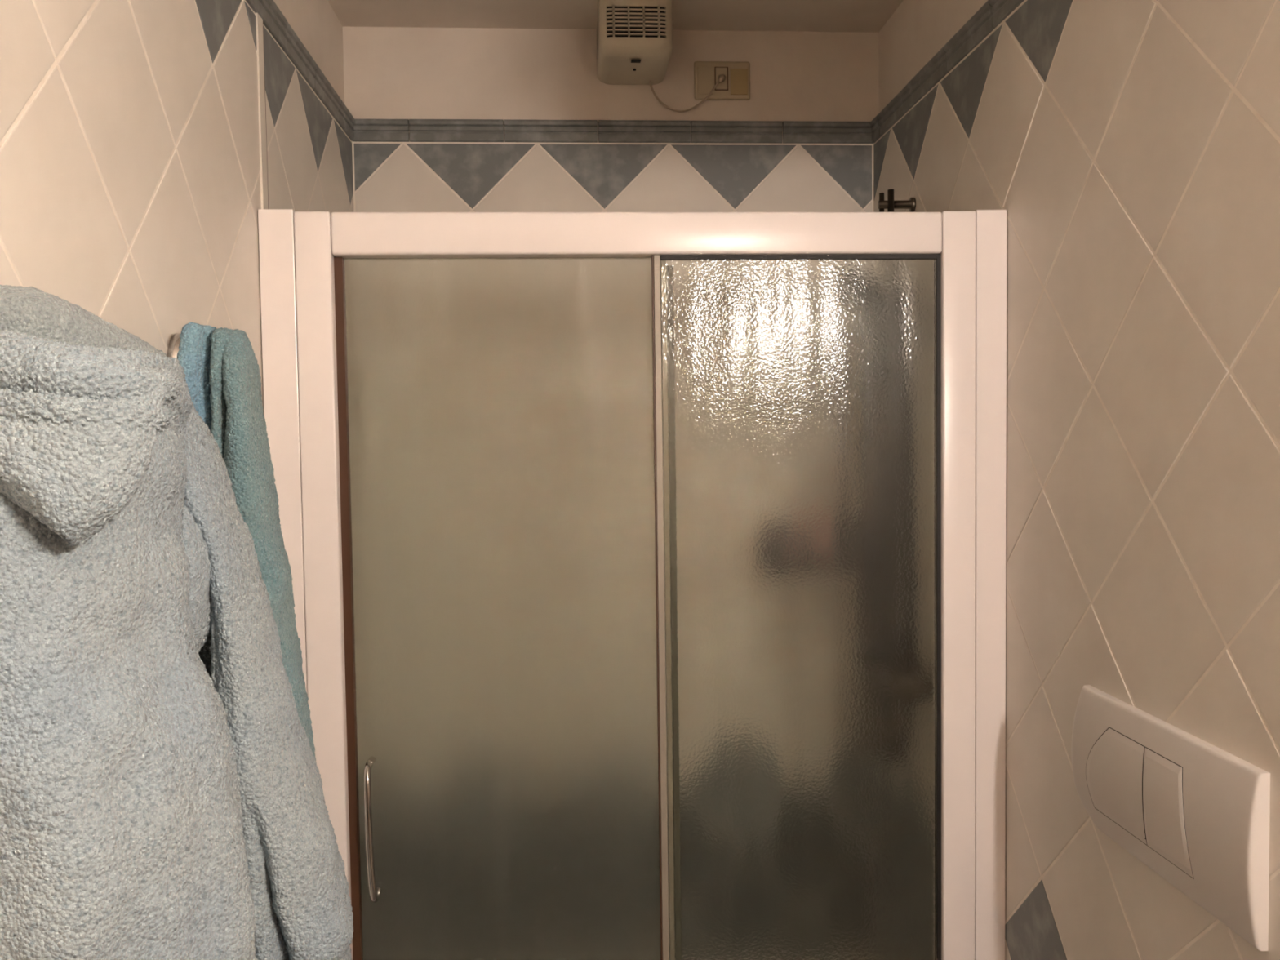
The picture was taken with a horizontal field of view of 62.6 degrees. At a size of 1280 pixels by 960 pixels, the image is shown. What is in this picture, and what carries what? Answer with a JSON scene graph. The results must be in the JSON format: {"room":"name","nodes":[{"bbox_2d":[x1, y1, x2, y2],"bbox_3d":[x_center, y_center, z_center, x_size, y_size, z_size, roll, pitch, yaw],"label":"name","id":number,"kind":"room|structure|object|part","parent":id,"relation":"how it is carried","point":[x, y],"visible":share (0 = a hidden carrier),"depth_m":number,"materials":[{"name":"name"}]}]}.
{"room":"bathroom","nodes":[
{"label":"bathroom","id":0,"kind":"room"},
{"bbox_2d":[0,0,355,417],"bbox_3d":[-0.548,0.253,0.703,0.130,2.485,3.450,-1,3,-4],"label":"wall","id":1,"kind":"structure","parent":0,"point":[131,195],"depth_m":1.17,"materials":[{"name":"tile"}]},
{"bbox_2d":[167,333,180,359],"bbox_3d":[-0.518,-0.134,1.218,0.029,0.072,0.072,-1,3,-4],"label":"towel hook","id":2,"kind":"object","parent":1,"relation":"attached to","point":[173,347],"visible":0.06,"depth_m":1.19,"materials":[{"name":"silver metal"}]},
{"bbox_2d":[177,322,315,759],"bbox_3d":[-0.428,0.112,1.176,0.162,0.572,0.100,0,3,24],"label":"towel","id":3,"kind":"object","parent":2,"relation":"hanging from","point":[223,377],"visible":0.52,"depth_m":1.15,"materials":[{"name":"teal fabric"}]},
{"bbox_2d":[0,284,353,959],"bbox_3d":[-0.386,0.241,0.900,0.236,0.794,0.418,-1,3,-4],"label":"bathrobe","id":4,"kind":"object","parent":1,"relation":"hanging from","point":[162,797],"visible":1,"depth_m":0.77,"materials":[{"name":"grey fabric"}]},
{"bbox_2d":[0,368,167,546],"bbox_3d":[-0.417,-0.017,0.733,0.161,0.122,0.112,-1,3,-4],"label":"hood","id":5,"kind":"object","parent":4,"relation":"attached to","point":[76,445],"depth_m":0.70,"materials":[{"name":"grey fabric"}]},
{"bbox_3d":[-0.422,0.287,1.089,0.167,0.686,0.041,-1,3,-4],"label":"panel","id":6,"kind":"part","parent":4,"relation":"part of","materials":[{"name":"fabric"}]},
{"bbox_2d":[254,13,268,208],"bbox_3d":[-0.560,-0.441,1.566,0.005,0.590,0.026,-1,3,-4],"label":"trim","id":7,"kind":"structure","parent":1,"relation":"attached to","point":[260,40],"depth_m":1.56,"materials":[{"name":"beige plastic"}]},
{"bbox_2d":[342,26,879,212],"bbox_3d":[-0.041,0.168,2.359,1.156,2.485,0.130,-1,3,-4],"label":"wall","id":8,"kind":"structure","parent":0,"point":[447,119],"depth_m":2.27,"materials":[{"name":"paint"}]},
{"bbox_2d":[596,0,672,84],"bbox_3d":[-0.013,-0.907,2.184,0.148,0.120,0.182,-1,3,-4],"label":"heater","id":9,"kind":"object","parent":8,"relation":"attached to","point":[634,37],"visible":1,"depth_m":2.10,"materials":[{"name":"beige plastic"}]},
{"bbox_3d":[-0.013,-0.866,2.186,0.148,0.030,0.182,-1,3,-4],"label":"casing","id":10,"kind":"part","parent":9,"relation":"part of","materials":[{"name":"beige plastic"}]},
{"bbox_2d":[648,74,725,111],"bbox_3d":[0.102,-0.836,2.267,0.168,0.080,0.026,-1,3,-4],"label":"power cord","id":11,"kind":"object","parent":9,"relation":"attached to","point":[722,77],"visible":0.94,"depth_m":2.27,"materials":[{"name":"beige plastic"}]},
{"bbox_2d":[693,61,750,100],"bbox_3d":[0.178,-0.867,2.284,0.122,0.082,0.010,-1,3,-4],"label":"wall socket","id":12,"kind":"object","parent":8,"relation":"attached to","point":[736,84],"visible":0.99,"depth_m":2.28,"materials":[{"name":"beige plastic"}]},
{"bbox_2d":[714,66,728,90],"bbox_3d":[0.177,-0.870,2.282,0.029,0.050,0.003,-1,3,-4],"label":"outlet","id":13,"kind":"object","parent":12,"relation":"attached to","point":[723,86],"depth_m":2.28,"materials":[{"name":"brown"}]},
{"bbox_2d":[327,0,903,32],"bbox_3d":[0.050,-0.939,0.688,1.360,0.080,3.450,-1,3,-4],"label":"ceiling","id":14,"kind":"structure","parent":0,"point":[781,15],"depth_m":2.19,"materials":[{"name":"paint"}]},
{"bbox_2d":[870,0,1279,959],"bbox_3d":[0.679,0.232,0.783,0.130,2.485,3.450,-1,3,-4],"label":"wall","id":15,"kind":"structure","parent":0,"point":[1130,149],"depth_m":1.28,"materials":[{"name":"tile"}]},
{"bbox_2d":[877,189,915,212],"bbox_3d":[0.502,-0.071,2.056,0.069,0.977,0.028,-1,3,-4],"label":"shower rail","id":16,"kind":"object","parent":15,"relation":"attached to","point":[890,204],"visible":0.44,"depth_m":2.03,"materials":[{"name":"silver metal"}]},
{"bbox_2d":[1071,684,1270,951],"bbox_3d":[0.589,0.363,1.205,0.021,0.176,0.368,-1,3,-4],"label":"flush plate","id":17,"kind":"object","parent":15,"relation":"attached to","point":[1196,813],"visible":1,"depth_m":1.14,"materials":[{"name":"white plastic"}]},
{"bbox_3d":[0.084,1.523,0.802,1.360,0.080,3.450,-1,3,-4],"label":"floor","id":18,"kind":"structure","parent":0,"visible":0},
{"bbox_3d":[0.003,1.374,1.998,1.116,0.110,0.721,-1,3,-4],"label":"floor","id":19,"kind":"structure","parent":18,"relation":"on","visible":0},
{"bbox_2d":[257,208,1006,959],"bbox_3d":[0.013,0.465,1.618,1.118,1.740,0.075,-1,3,-4],"label":"shower door","id":20,"kind":"structure","parent":19,"relation":"on","point":[648,569],"depth_m":1.61,"materials":[{"name":"white"}]},
{"bbox_3d":[-0.469,0.474,1.599,0.052,1.736,0.050,-1,3,-4],"label":"frame","id":21,"kind":"part","parent":20,"relation":"part of","materials":[{"name":"white metal"}]},
{"bbox_3d":[-0.404,0.531,1.585,0.014,0.218,0.058,-1,3,-4],"label":"handle","id":22,"kind":"part","parent":20,"relation":"part of","materials":[{"name":"silver metal"}]},
{"bbox_3d":[-0.190,0.473,1.627,0.483,1.617,0.005,-1,3,-4],"label":"sliding pane","id":23,"kind":"part","parent":20,"relation":"part of","materials":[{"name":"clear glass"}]},
{"bbox_3d":[0.002,-0.369,1.591,0.913,0.062,0.050,-1,3,-4],"label":"rail","id":24,"kind":"part","parent":20,"relation":"part of","materials":[{"name":"white metal"}]},
{"bbox_3d":[0.253,0.469,1.638,0.422,1.610,0.005,-1,3,-4],"label":"fixed pane","id":25,"kind":"part","parent":20,"relation":"part of","materials":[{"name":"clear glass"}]},
{"bbox_3d":[0.496,0.458,1.662,0.052,1.737,0.050,-1,3,-4],"label":"frame","id":26,"kind":"part","parent":20,"relation":"part of","materials":[{"name":"white metal"}]}
]}

